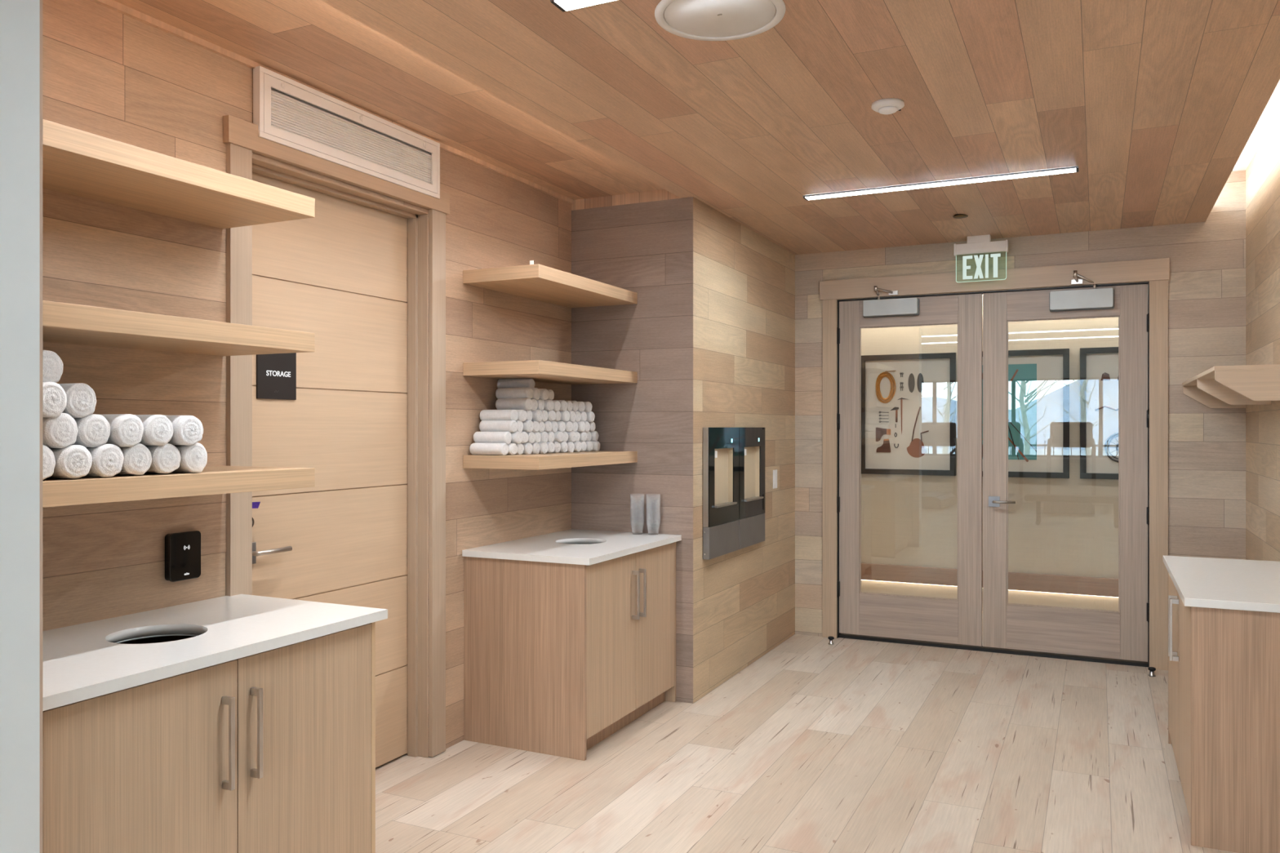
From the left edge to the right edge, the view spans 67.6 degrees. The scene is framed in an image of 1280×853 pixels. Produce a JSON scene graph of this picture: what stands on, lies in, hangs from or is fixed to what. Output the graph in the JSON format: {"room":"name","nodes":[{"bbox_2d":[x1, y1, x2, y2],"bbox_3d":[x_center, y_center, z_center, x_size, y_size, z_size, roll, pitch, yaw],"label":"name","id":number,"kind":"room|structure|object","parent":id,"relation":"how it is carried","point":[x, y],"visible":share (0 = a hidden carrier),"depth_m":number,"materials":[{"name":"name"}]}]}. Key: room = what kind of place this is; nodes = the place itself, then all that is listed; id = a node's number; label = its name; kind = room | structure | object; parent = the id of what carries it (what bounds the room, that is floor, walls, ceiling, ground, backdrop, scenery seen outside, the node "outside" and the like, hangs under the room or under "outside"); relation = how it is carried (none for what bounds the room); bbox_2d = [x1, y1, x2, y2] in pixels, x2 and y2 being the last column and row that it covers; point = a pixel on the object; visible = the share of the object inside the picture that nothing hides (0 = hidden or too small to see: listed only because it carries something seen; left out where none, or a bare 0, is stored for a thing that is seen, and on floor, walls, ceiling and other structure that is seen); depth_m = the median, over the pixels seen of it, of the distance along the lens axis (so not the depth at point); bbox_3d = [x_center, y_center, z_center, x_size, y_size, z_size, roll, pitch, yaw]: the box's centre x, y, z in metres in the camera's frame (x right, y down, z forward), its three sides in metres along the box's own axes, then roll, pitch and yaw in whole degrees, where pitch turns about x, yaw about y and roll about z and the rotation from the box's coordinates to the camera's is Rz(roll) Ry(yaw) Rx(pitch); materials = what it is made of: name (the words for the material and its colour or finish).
{"room":"spa towel area","nodes":[
{"label":"spa towel area","id":0,"kind":"room"},
{"bbox_2d":[0,0,42,852],"bbox_3d":[-1.847,-0.080,2.215,1.155,3.200,0.198,0,0,26],"label":"wall partition","id":1,"kind":"structure","parent":0,"point":[20,20],"depth_m":2.01,"materials":[{"name":"white paint"}]},
{"bbox_2d":[42,0,571,757],"bbox_3d":[-1.263,0.045,3.971,0.150,2.950,3.670,0,0,26],"label":"wall","id":2,"kind":"structure","parent":0,"point":[108,73],"depth_m":3.23,"materials":[{"name":"brown wood"}]},
{"bbox_2d":[42,119,315,228],"bbox_3d":[-1.513,-0.731,2.777,0.429,0.063,1.100,0,0,26],"label":"floating shelf","id":3,"kind":"object","parent":2,"relation":"attached to","point":[76,162],"visible":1,"depth_m":2.79,"materials":[{"name":"brown wood"}]},
{"bbox_2d":[42,300,315,355],"bbox_3d":[-1.513,-0.282,2.777,0.429,0.063,1.100,0,0,26],"label":"floating shelf","id":4,"kind":"object","parent":2,"relation":"attached to","point":[62,322],"visible":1,"depth_m":2.74,"materials":[{"name":"brown wood"}]},
{"bbox_2d":[42,466,315,507],"bbox_3d":[-1.513,0.167,2.777,0.429,0.063,1.100,0,0,26],"label":"floating shelf","id":5,"kind":"object","parent":2,"relation":"attached to","point":[212,480],"visible":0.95,"depth_m":2.70,"materials":[{"name":"brown wood"}]},
{"bbox_2d":[42,444,55,479],"bbox_3d":[-1.651,0.089,2.466,0.345,0.092,0.090,0,0,26],"label":"rolled towel","id":6,"kind":"object","parent":5,"relation":"on","point":[48,457],"visible":0.24,"depth_m":2.41,"materials":[{"name":"white fabric"}]},
{"bbox_2d":[47,444,92,479],"bbox_3d":[-1.603,0.088,2.545,0.345,0.092,0.093,0,0,27],"label":"rolled towel","id":7,"kind":"object","parent":5,"relation":"on","point":[73,461],"visible":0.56,"depth_m":2.46,"materials":[{"name":"white fabric"}]},
{"bbox_2d":[42,413,78,448],"bbox_3d":[-1.625,0.009,2.514,0.345,0.092,0.090,0,0,25],"label":"rolled towel","id":8,"kind":"object","parent":7,"relation":"on","point":[61,432],"visible":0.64,"depth_m":2.44,"materials":[{"name":"white fabric"}]},
{"bbox_2d":[42,381,66,417],"bbox_3d":[-1.630,-0.070,2.479,0.346,0.092,0.094,0,0,26],"label":"rolled towel","id":9,"kind":"object","parent":8,"relation":"on","point":[54,396],"visible":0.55,"depth_m":2.41,"materials":[{"name":"white fabric"}]},
{"bbox_2d":[42,350,63,382],"bbox_3d":[-1.644,-0.152,2.480,0.345,0.092,0.093,0,0,25],"label":"rolled towel","id":10,"kind":"object","parent":9,"relation":"on","point":[52,364],"visible":0.41,"depth_m":2.42,"materials":[{"name":"white fabric"}]},
{"bbox_2d":[83,444,124,477],"bbox_3d":[-1.567,0.089,2.629,0.344,0.092,0.089,0,0,26],"label":"rolled towel","id":11,"kind":"object","parent":5,"relation":"on","point":[107,459],"visible":0.4,"depth_m":2.55,"materials":[{"name":"white fabric"}]},
{"bbox_2d":[72,413,110,447],"bbox_3d":[-1.589,0.008,2.605,0.345,0.092,0.093,0,0,26],"label":"rolled towel","id":12,"kind":"object","parent":11,"relation":"on","point":[94,429],"visible":0.34,"depth_m":2.52,"materials":[{"name":"white fabric"}]},
{"bbox_2d":[58,382,96,417],"bbox_3d":[-1.606,-0.070,2.570,0.345,0.092,0.090,0,0,26],"label":"rolled towel","id":13,"kind":"object","parent":12,"relation":"on","point":[81,397],"visible":0.39,"depth_m":2.49,"materials":[{"name":"white fabric"}]},
{"bbox_2d":[117,443,151,475],"bbox_3d":[-1.537,0.089,2.717,0.345,0.091,0.093,0,0,26],"label":"rolled towel","id":14,"kind":"object","parent":5,"relation":"on","point":[137,460],"visible":0.34,"depth_m":2.64,"materials":[{"name":"white fabric"}]},
{"bbox_2d":[101,413,143,447],"bbox_3d":[-1.541,0.008,2.678,0.344,0.092,0.089,0,0,25],"label":"rolled towel","id":15,"kind":"object","parent":14,"relation":"on","point":[126,429],"visible":0.44,"depth_m":2.60,"materials":[{"name":"white fabric"}]},
{"bbox_2d":[144,443,181,474],"bbox_3d":[-1.496,0.088,2.803,0.345,0.090,0.092,0,0,26],"label":"rolled towel","id":16,"kind":"object","parent":5,"relation":"on","point":[166,459],"visible":0.41,"depth_m":2.72,"materials":[{"name":"white fabric"}]},
{"bbox_2d":[133,414,173,445],"bbox_3d":[-1.500,0.009,2.766,0.345,0.091,0.093,0,0,26],"label":"rolled towel","id":17,"kind":"object","parent":16,"relation":"on","point":[157,428],"visible":0.4,"depth_m":2.69,"materials":[{"name":"white fabric"}]},
{"bbox_2d":[171,442,207,472],"bbox_3d":[-1.454,0.089,2.889,0.346,0.092,0.094,0,0,27],"label":"rolled towel","id":18,"kind":"object","parent":5,"relation":"on","point":[193,457],"visible":0.38,"depth_m":2.81,"materials":[{"name":"white fabric"}]},
{"bbox_2d":[164,415,203,445],"bbox_3d":[-1.450,0.007,2.848,0.345,0.090,0.092,0,0,27],"label":"rolled towel","id":19,"kind":"object","parent":18,"relation":"on","point":[188,430],"visible":0.43,"depth_m":2.76,"materials":[{"name":"white fabric"}]},
{"bbox_2d":[164,530,200,582],"bbox_3d":[-1.530,0.430,3.201,0.031,0.160,0.122,0,0,26],"label":"card reader","id":20,"kind":"object","parent":2,"relation":"attached to","point":[182,549],"visible":1,"depth_m":3.18,"materials":[{"name":"black plastic"}]},
{"bbox_2d":[222,114,449,768],"bbox_3d":[-1.250,0.211,3.963,0.180,2.618,1.268,0,0,26],"label":"door","id":21,"kind":"structure","parent":2,"relation":"in","point":[366,274],"depth_m":4.11,"materials":[{"name":"brown wood"}]},
{"bbox_2d":[256,352,296,399],"bbox_3d":[-1.413,-0.211,3.717,0.009,0.202,0.194,0,0,26],"label":"sign","id":22,"kind":"object","parent":21,"relation":"attached to","point":[276,373],"visible":0.98,"depth_m":3.71,"materials":[{"name":"black plastic"}]},
{"bbox_2d":[253,66,439,199],"bbox_3d":[-1.167,-1.185,3.949,0.038,0.256,1.053,0,0,26],"label":"air vent","id":23,"kind":"object","parent":2,"relation":"in","point":[287,112],"visible":1,"depth_m":3.85,"materials":[{"name":"beige"}]},
{"bbox_2d":[462,263,637,307],"bbox_3d":[-0.437,-0.731,5.022,0.429,0.063,1.059,0,0,26],"label":"floating shelf","id":24,"kind":"object","parent":2,"relation":"attached to","point":[537,282],"visible":1,"depth_m":4.81,"materials":[{"name":"brown wood"}]},
{"bbox_2d":[462,360,637,384],"bbox_3d":[-0.437,-0.282,5.022,0.429,0.063,1.059,0,0,26],"label":"floating shelf","id":25,"kind":"object","parent":2,"relation":"attached to","point":[540,371],"visible":0.98,"depth_m":4.70,"materials":[{"name":"brown wood"}]},
{"bbox_2d":[462,450,637,470],"bbox_3d":[-0.437,0.167,5.022,0.429,0.063,1.059,0,0,26],"label":"floating shelf","id":26,"kind":"object","parent":2,"relation":"attached to","point":[580,459],"visible":0.89,"depth_m":4.62,"materials":[{"name":"brown wood"}]},
{"bbox_2d":[469,442,508,455],"bbox_3d":[-0.732,0.105,4.636,0.196,0.061,0.069,0,0,25],"label":"rolled towel","id":27,"kind":"object","parent":26,"relation":"on","point":[476,448],"visible":0.99,"depth_m":4.61,"materials":[{"name":"white fabric"}]},
{"bbox_2d":[472,431,511,444],"bbox_3d":[-0.720,0.050,4.667,0.196,0.061,0.070,0,0,25],"label":"rolled towel","id":28,"kind":"object","parent":27,"relation":"on","point":[478,437],"visible":0.96,"depth_m":4.63,"materials":[{"name":"white fabric"}]},
{"bbox_2d":[506,443,517,454],"bbox_3d":[-0.697,0.106,4.700,0.196,0.060,0.071,0,0,27],"label":"rolled towel","id":29,"kind":"object","parent":26,"relation":"on","point":[513,447],"visible":0.34,"depth_m":4.65,"materials":[{"name":"white fabric"}]},
{"bbox_2d":[510,431,523,443],"bbox_3d":[-0.673,0.050,4.721,0.196,0.061,0.069,0,0,26],"label":"rolled towel","id":30,"kind":"object","parent":29,"relation":"on","point":[517,437],"visible":0.38,"depth_m":4.67,"materials":[{"name":"white fabric"}]},
{"bbox_2d":[479,420,517,432],"bbox_3d":[-0.696,-0.005,4.696,0.196,0.061,0.069,0,0,25],"label":"rolled towel","id":31,"kind":"object","parent":30,"relation":"on","point":[511,426],"visible":0.94,"depth_m":4.67,"materials":[{"name":"white fabric"}]},
{"bbox_2d":[479,409,518,421],"bbox_3d":[-0.696,-0.058,4.711,0.196,0.060,0.071,0,0,24],"label":"rolled towel","id":32,"kind":"object","parent":31,"relation":"on","point":[485,415],"visible":0.96,"depth_m":4.68,"materials":[{"name":"white fabric"}]},
{"bbox_2d":[515,443,524,454],"bbox_3d":[-0.673,0.106,4.764,0.197,0.061,0.069,0,0,25],"label":"rolled towel","id":33,"kind":"object","parent":26,"relation":"on","point":[520,446],"visible":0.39,"depth_m":4.72,"materials":[{"name":"white fabric"}]},
{"bbox_2d":[520,431,528,443],"bbox_3d":[-0.654,0.050,4.788,0.196,0.060,0.071,0,0,27],"label":"rolled towel","id":34,"kind":"object","parent":33,"relation":"on","point":[525,435],"visible":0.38,"depth_m":4.74,"materials":[{"name":"white fabric"}]},
{"bbox_2d":[515,420,523,432],"bbox_3d":[-0.675,-0.006,4.761,0.196,0.061,0.070,0,0,25],"label":"rolled towel","id":35,"kind":"object","parent":34,"relation":"on","point":[520,424],"visible":0.29,"depth_m":4.71,"materials":[{"name":"white fabric"}]},
{"bbox_2d":[515,409,527,421],"bbox_3d":[-0.658,-0.059,4.773,0.197,0.061,0.069,0,0,25],"label":"rolled towel","id":36,"kind":"object","parent":35,"relation":"on","point":[522,415],"visible":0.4,"depth_m":4.72,"materials":[{"name":"white fabric"}]},
{"bbox_2d":[521,420,533,432],"bbox_3d":[-0.631,-0.006,4.816,0.196,0.061,0.069,0,0,26],"label":"rolled towel","id":37,"kind":"object","parent":34,"relation":"on","point":[528,425],"visible":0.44,"depth_m":4.76,"materials":[{"name":"white fabric"}]},
{"bbox_2d":[525,409,533,420],"bbox_3d":[-0.639,-0.060,4.838,0.196,0.061,0.069,0,0,24],"label":"rolled towel","id":38,"kind":"object","parent":37,"relation":"on","point":[529,412],"visible":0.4,"depth_m":4.79,"materials":[{"name":"white fabric"}]},
{"bbox_2d":[495,398,533,410],"bbox_3d":[-0.632,-0.116,4.806,0.196,0.061,0.069,0,0,26],"label":"rolled towel","id":39,"kind":"object","parent":38,"relation":"on","point":[525,404],"visible":0.98,"depth_m":4.78,"materials":[{"name":"white fabric"}]},
{"bbox_2d":[495,387,533,399],"bbox_3d":[-0.636,-0.172,4.838,0.196,0.061,0.069,0,0,25],"label":"rolled towel","id":40,"kind":"object","parent":39,"relation":"on","point":[500,393],"visible":0.92,"depth_m":4.81,"materials":[{"name":"white fabric"}]},
{"bbox_2d":[521,442,533,454],"bbox_3d":[-0.636,0.106,4.825,0.196,0.061,0.069,0,0,25],"label":"rolled towel","id":41,"kind":"object","parent":26,"relation":"on","point":[528,447],"visible":0.39,"depth_m":4.77,"materials":[{"name":"white fabric"}]},
{"bbox_2d":[531,442,540,453],"bbox_3d":[-0.606,0.106,4.887,0.196,0.061,0.070,0,0,25],"label":"rolled towel","id":42,"kind":"object","parent":26,"relation":"on","point":[536,447],"visible":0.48,"depth_m":4.84,"materials":[{"name":"white fabric"}]},
{"bbox_2d":[533,431,541,442],"bbox_3d":[-0.602,0.050,4.913,0.196,0.061,0.069,0,0,27],"label":"rolled towel","id":43,"kind":"object","parent":42,"relation":"on","point":[538,436],"visible":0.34,"depth_m":4.87,"materials":[{"name":"white fabric"}]},
{"bbox_2d":[531,421,539,432],"bbox_3d":[-0.610,-0.003,4.879,0.196,0.060,0.071,0,0,25],"label":"rolled towel","id":44,"kind":"object","parent":43,"relation":"on","point":[536,426],"visible":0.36,"depth_m":4.84,"materials":[{"name":"white fabric"}]},
{"bbox_2d":[531,409,542,422],"bbox_3d":[-0.592,-0.060,4.897,0.196,0.061,0.070,0,0,26],"label":"rolled towel","id":45,"kind":"object","parent":44,"relation":"on","point":[537,415],"visible":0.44,"depth_m":4.84,"materials":[{"name":"white fabric"}]},
{"bbox_2d":[530,399,537,410],"bbox_3d":[-0.615,-0.114,4.877,0.196,0.061,0.070,0,0,27],"label":"rolled towel","id":46,"kind":"object","parent":45,"relation":"on","point":[535,402],"visible":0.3,"depth_m":4.83,"materials":[{"name":"white fabric"}]},
{"bbox_2d":[530,387,540,399],"bbox_3d":[-0.606,-0.171,4.899,0.196,0.061,0.070,0,0,24],"label":"rolled towel","id":47,"kind":"object","parent":46,"relation":"on","point":[536,393],"visible":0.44,"depth_m":4.85,"materials":[{"name":"white fabric"}]},
{"bbox_2d":[497,377,534,388],"bbox_3d":[-0.636,-0.221,4.901,0.197,0.061,0.069,0,0,19],"label":"rolled towel","id":48,"kind":"object","parent":47,"relation":"on","point":[502,383],"visible":0.77,"depth_m":4.87,"materials":[{"name":"white fabric"}]},
{"bbox_2d":[537,442,548,453],"bbox_3d":[-0.571,0.106,4.949,0.196,0.061,0.069,0,0,25],"label":"rolled towel","id":49,"kind":"object","parent":26,"relation":"on","point":[544,446],"visible":0.38,"depth_m":4.90,"materials":[{"name":"white fabric"}]},
{"bbox_2d":[539,431,548,443],"bbox_3d":[-0.571,0.051,4.968,0.196,0.061,0.070,0,0,24],"label":"rolled towel","id":50,"kind":"object","parent":49,"relation":"on","point":[544,437],"visible":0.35,"depth_m":4.92,"materials":[{"name":"white fabric"}]},
{"bbox_2d":[537,421,545,432],"bbox_3d":[-0.586,-0.004,4.946,0.197,0.061,0.069,0,0,27],"label":"rolled towel","id":51,"kind":"object","parent":50,"relation":"on","point":[542,426],"visible":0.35,"depth_m":4.90,"materials":[{"name":"white fabric"}]},
{"bbox_2d":[541,409,548,422],"bbox_3d":[-0.572,-0.059,4.961,0.196,0.061,0.069,0,0,25],"label":"rolled towel","id":52,"kind":"object","parent":51,"relation":"on","point":[545,415],"visible":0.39,"depth_m":4.92,"materials":[{"name":"white fabric"}]},
{"bbox_2d":[536,399,544,410],"bbox_3d":[-0.588,-0.116,4.936,0.196,0.061,0.069,0,0,24],"label":"rolled towel","id":53,"kind":"object","parent":52,"relation":"on","point":[540,406],"visible":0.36,"depth_m":4.89,"materials":[{"name":"white fabric"}]},
{"bbox_2d":[538,388,549,399],"bbox_3d":[-0.567,-0.170,4.958,0.196,0.061,0.069,0,0,25],"label":"rolled towel","id":54,"kind":"object","parent":53,"relation":"on","point":[544,393],"visible":0.37,"depth_m":4.91,"materials":[{"name":"white fabric"}]},
{"bbox_2d":[546,441,555,453],"bbox_3d":[-0.543,0.105,5.013,0.196,0.060,0.071,0,0,25],"label":"rolled towel","id":55,"kind":"object","parent":26,"relation":"on","point":[551,445],"visible":0.26,"depth_m":4.97,"materials":[{"name":"white fabric"}]},
{"bbox_2d":[546,431,555,442],"bbox_3d":[-0.545,0.051,5.032,0.196,0.061,0.069,0,0,25],"label":"rolled towel","id":56,"kind":"object","parent":55,"relation":"on","point":[551,435],"visible":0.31,"depth_m":4.98,"materials":[{"name":"white fabric"}]},
{"bbox_2d":[543,421,551,432],"bbox_3d":[-0.555,-0.004,5.007,0.196,0.061,0.069,0,0,27],"label":"rolled towel","id":57,"kind":"object","parent":56,"relation":"on","point":[548,424],"visible":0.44,"depth_m":4.95,"materials":[{"name":"white fabric"}]},
{"bbox_2d":[546,410,555,421],"bbox_3d":[-0.538,-0.061,5.024,0.196,0.060,0.071,0,0,26],"label":"rolled towel","id":58,"kind":"object","parent":57,"relation":"on","point":[552,415],"visible":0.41,"depth_m":4.97,"materials":[{"name":"white fabric"}]},
{"bbox_2d":[543,400,554,410],"bbox_3d":[-0.545,-0.115,4.995,0.196,0.060,0.071,0,0,25],"label":"rolled towel","id":59,"kind":"object","parent":58,"relation":"on","point":[548,404],"visible":0.34,"depth_m":4.94,"materials":[{"name":"white fabric"}]},
{"bbox_2d":[551,441,560,453],"bbox_3d":[-0.516,0.104,5.082,0.197,0.061,0.069,0,0,27],"label":"rolled towel","id":60,"kind":"object","parent":26,"relation":"on","point":[557,446],"visible":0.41,"depth_m":5.03,"materials":[{"name":"white fabric"}]},
{"bbox_2d":[553,431,564,442],"bbox_3d":[-0.501,0.050,5.084,0.196,0.060,0.071,0,0,24],"label":"rolled towel","id":61,"kind":"object","parent":60,"relation":"on","point":[559,436],"visible":0.33,"depth_m":5.03,"materials":[{"name":"white fabric"}]},
{"bbox_2d":[555,421,565,431],"bbox_3d":[-0.495,-0.003,5.122,0.196,0.061,0.069,0,0,24],"label":"rolled towel","id":62,"kind":"object","parent":61,"relation":"on","point":[562,426],"visible":0.35,"depth_m":5.07,"materials":[{"name":"white fabric"}]},
{"bbox_2d":[559,410,569,422],"bbox_3d":[-0.473,-0.061,5.145,0.196,0.061,0.069,0,0,25],"label":"rolled towel","id":63,"kind":"object","parent":62,"relation":"on","point":[565,417],"visible":0.38,"depth_m":5.09,"materials":[{"name":"white fabric"}]},
{"bbox_2d":[557,400,567,411],"bbox_3d":[-0.483,-0.116,5.121,0.196,0.061,0.069,0,0,25],"label":"rolled towel","id":64,"kind":"object","parent":63,"relation":"on","point":[563,403],"visible":0.35,"depth_m":5.07,"materials":[{"name":"white fabric"}]},
{"bbox_2d":[557,441,568,453],"bbox_3d":[-0.483,0.105,5.144,0.196,0.061,0.069,0,0,27],"label":"rolled towel","id":65,"kind":"object","parent":26,"relation":"on","point":[564,446],"visible":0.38,"depth_m":5.09,"materials":[{"name":"white fabric"}]},
{"bbox_2d":[565,441,574,452],"bbox_3d":[-0.452,0.107,5.205,0.196,0.061,0.070,0,0,25],"label":"rolled towel","id":66,"kind":"object","parent":26,"relation":"on","point":[571,447],"visible":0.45,"depth_m":5.15,"materials":[{"name":"white fabric"}]},
{"bbox_2d":[566,431,576,442],"bbox_3d":[-0.441,0.049,5.210,0.196,0.061,0.069,0,0,27],"label":"rolled towel","id":67,"kind":"object","parent":66,"relation":"on","point":[571,435],"visible":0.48,"depth_m":5.16,"materials":[{"name":"white fabric"}]},
{"bbox_2d":[571,196,795,703],"bbox_3d":[0.301,0.125,6.343,0.920,2.790,1.960,0,0,26],"label":"wall","id":68,"kind":"structure","parent":0,"point":[708,337],"depth_m":5.49,"materials":[{"name":"brown wood"}]},
{"bbox_2d":[702,427,739,559],"bbox_3d":[0.487,0.372,5.598,0.057,0.744,0.500,0,0,26],"label":"wall dispenser","id":69,"kind":"object","parent":68,"relation":"attached to","point":[721,446],"visible":1,"depth_m":5.57,"materials":[{"name":"metal"}]},
{"bbox_2d":[714,502,737,507],"bbox_3d":[0.488,0.453,5.596,0.053,0.012,0.330,0,0,26],"label":"drip tray","id":70,"kind":"object","parent":69,"relation":"on","point":[717,504],"depth_m":5.61,"materials":[{"name":"metal"}]},
{"bbox_2d":[738,427,764,549],"bbox_3d":[0.705,0.372,6.053,0.057,0.744,0.494,0,0,26],"label":"wall dispenser","id":71,"kind":"object","parent":68,"relation":"attached to","point":[752,440],"visible":0.83,"depth_m":6.07,"materials":[{"name":"metal"}]},
{"bbox_2d":[744,496,763,502],"bbox_3d":[0.706,0.453,6.050,0.053,0.012,0.326,0,0,26],"label":"drip tray","id":72,"kind":"object","parent":71,"relation":"on","point":[747,499],"depth_m":6.07,"materials":[{"name":"metal"}]},
{"bbox_2d":[91,0,1279,254],"bbox_3d":[0.684,-1.320,4.125,3.528,0.100,5.630,0,0,26],"label":"ceiling","id":73,"kind":"structure","parent":0,"point":[1156,104],"depth_m":3.66,"materials":[{"name":"brown wood"}]},
{"bbox_2d":[550,0,616,11],"bbox_3d":[0.371,-1.264,2.563,1.374,0.012,0.080,0,0,26],"label":"recessed light","id":74,"kind":"object","parent":73,"relation":"in","point":[563,5],"visible":1,"depth_m":2.84,"materials":[{"name":"white plastic"}]},
{"bbox_2d":[654,0,786,40],"bbox_3d":[0.244,-1.266,2.927,0.400,0.008,0.400,0,0,26],"label":"ceiling speaker","id":75,"kind":"object","parent":73,"relation":"attached to","point":[697,20],"visible":1,"depth_m":2.94,"materials":[{"name":"white plastic"}]},
{"bbox_2d":[871,97,904,114],"bbox_3d":[0.971,-1.251,3.745,0.126,0.037,0.126,0,0,26],"label":"smoke detector","id":76,"kind":"object","parent":73,"relation":"attached to","point":[888,105],"visible":1,"depth_m":3.71,"materials":[{"name":"white plastic"}]},
{"bbox_2d":[803,165,1078,199],"bbox_3d":[1.526,-1.264,4.968,1.371,0.012,0.076,0,0,26],"label":"recessed light","id":77,"kind":"object","parent":73,"relation":"in","point":[1070,169],"visible":1,"depth_m":4.93,"materials":[{"name":"white plastic"}]},
{"bbox_2d":[953,234,1008,282],"bbox_3d":[2.260,-1.120,6.335,0.339,0.299,0.060,0,0,26],"label":"exit sign","id":78,"kind":"object","parent":73,"relation":"hanging from","point":[977,244],"visible":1,"depth_m":6.32,"materials":[{"name":"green plastic"}]},
{"bbox_2d":[1231,80,1279,171],"bbox_3d":[2.369,-1.590,3.372,0.662,0.050,5.730,0,0,26],"label":"cove","id":79,"kind":"object","parent":73,"relation":"in","point":[1272,108],"depth_m":5.03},
{"bbox_2d":[375,605,1235,852],"bbox_3d":[-0.545,1.580,1.176,16.000,0.120,15.850,0,0,26],"label":"floor","id":80,"kind":"structure","parent":0,"point":[848,745],"depth_m":4.25,"materials":[{"name":"brown wood"}]},
{"bbox_2d":[42,622,375,852],"bbox_3d":[-1.388,1.073,2.742,0.685,0.893,1.141,0,0,26],"label":"base cabinet","id":81,"kind":"object","parent":80,"relation":"on","point":[272,751],"visible":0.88,"depth_m":2.59,"materials":[{"name":"brown wood"}]},
{"bbox_2d":[42,594,387,711],"bbox_3d":[-1.385,0.613,2.750,0.684,0.036,1.162,0,0,26],"label":"countertop","id":82,"kind":"structure","parent":81,"relation":"on","point":[84,661],"depth_m":2.72,"materials":[{"name":"white stone"}]},
{"bbox_2d":[463,542,675,760],"bbox_3d":[-0.311,1.073,4.966,0.705,0.893,1.051,0,0,26],"label":"base cabinet","id":83,"kind":"object","parent":80,"relation":"on","point":[559,659],"visible":0.95,"depth_m":4.54,"materials":[{"name":"brown wood"}]},
{"bbox_2d":[462,528,681,565],"bbox_3d":[-0.315,0.613,4.961,0.701,0.036,1.064,0,0,26],"label":"countertop","id":84,"kind":"structure","parent":83,"relation":"on","point":[590,547],"depth_m":4.76,"materials":[{"name":"white stone"}]},
{"bbox_2d":[1168,573,1279,852],"bbox_3d":[2.487,1.086,3.939,0.538,0.868,1.255,0,0,26],"label":"base cabinet","id":85,"kind":"object","parent":80,"relation":"on","point":[1224,664],"visible":0.87,"depth_m":3.43,"materials":[{"name":"brown wood"}]},
{"bbox_2d":[1163,555,1279,613],"bbox_3d":[2.493,0.635,3.937,0.526,0.030,1.285,0,0,26],"label":"countertop","id":86,"kind":"structure","parent":85,"relation":"on","point":[1242,584],"depth_m":3.82,"materials":[{"name":"white stone"}]},
{"bbox_2d":[861,294,1118,611],"bbox_3d":[3.292,-0.030,8.025,7.400,3.100,0.120,0,0,26],"label":"wall","id":87,"kind":"structure","parent":0,"point":[1060,526],"depth_m":8.02,"materials":[{"name":"beige paint"}]},
{"bbox_2d":[861,352,955,475],"bbox_3d":[2.343,-0.114,8.391,0.822,1.058,0.039,0,0,26],"label":"framed picture","id":88,"kind":"object","parent":87,"relation":"attached to","point":[908,401],"visible":0.98,"depth_m":8.39,"materials":[{"name":"paper"}]},
{"bbox_2d":[861,579,1115,597],"bbox_3d":[3.258,1.364,7.953,7.000,0.006,0.016,0,0,26],"label":"light","id":89,"kind":"object","parent":87,"relation":"attached to","point":[861,580],"visible":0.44,"depth_m":7.99,"materials":[{"name":"white"}]},
{"bbox_2d":[861,563,1118,597],"bbox_3d":[3.257,1.289,7.951,7.400,0.142,0.045,0,0,26],"label":"baseboard","id":90,"kind":"structure","parent":87,"relation":"attached to","point":[1082,585],"depth_m":7.97,"materials":[{"name":"brown wood"}]},
{"bbox_2d":[982,348,1069,478],"bbox_3d":[3.173,-0.115,7.993,0.763,1.063,0.039,0,0,26],"label":"framed picture","id":91,"kind":"object","parent":87,"relation":"attached to","point":[1038,380],"visible":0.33,"depth_m":7.93,"materials":[{"name":"paper"}]},
{"bbox_2d":[1080,346,1118,479],"bbox_3d":[3.933,-0.115,7.629,0.763,1.063,0.039,0,0,26],"label":"framed picture","id":92,"kind":"object","parent":87,"relation":"attached to","point":[1099,366],"visible":0.4,"depth_m":7.74,"materials":[{"name":"paper"}]},
{"bbox_2d":[795,169,1245,636],"bbox_3d":[2.529,-0.055,6.434,7.400,3.150,0.130,0,0,26],"label":"wall","id":93,"kind":"structure","parent":0,"point":[1206,283],"depth_m":5.97,"materials":[{"name":"brown wood"}]},
{"bbox_2d":[819,257,1169,670],"bbox_3d":[2.318,0.231,6.474,2.220,2.578,0.181,0,0,26],"label":"door","id":94,"kind":"structure","parent":93,"relation":"in","point":[1136,634],"depth_m":6.45,"materials":[{"name":"brown wood"}]},
{"bbox_2d":[1245,111,1279,561],"bbox_3d":[2.529,-0.055,3.240,0.140,3.150,5.630,0,0,26],"label":"wall","id":95,"kind":"structure","parent":0,"point":[1263,171],"depth_m":5.20,"materials":[{"name":"brown wood"}]},
{"bbox_2d":[1182,364,1279,408],"bbox_3d":[3.134,-0.198,5.057,0.337,0.159,1.829,0,0,26],"label":"shelf","id":96,"kind":"object","parent":95,"relation":"attached to","point":[1218,386],"visible":1,"depth_m":4.29,"materials":[{"name":"brown wood"}]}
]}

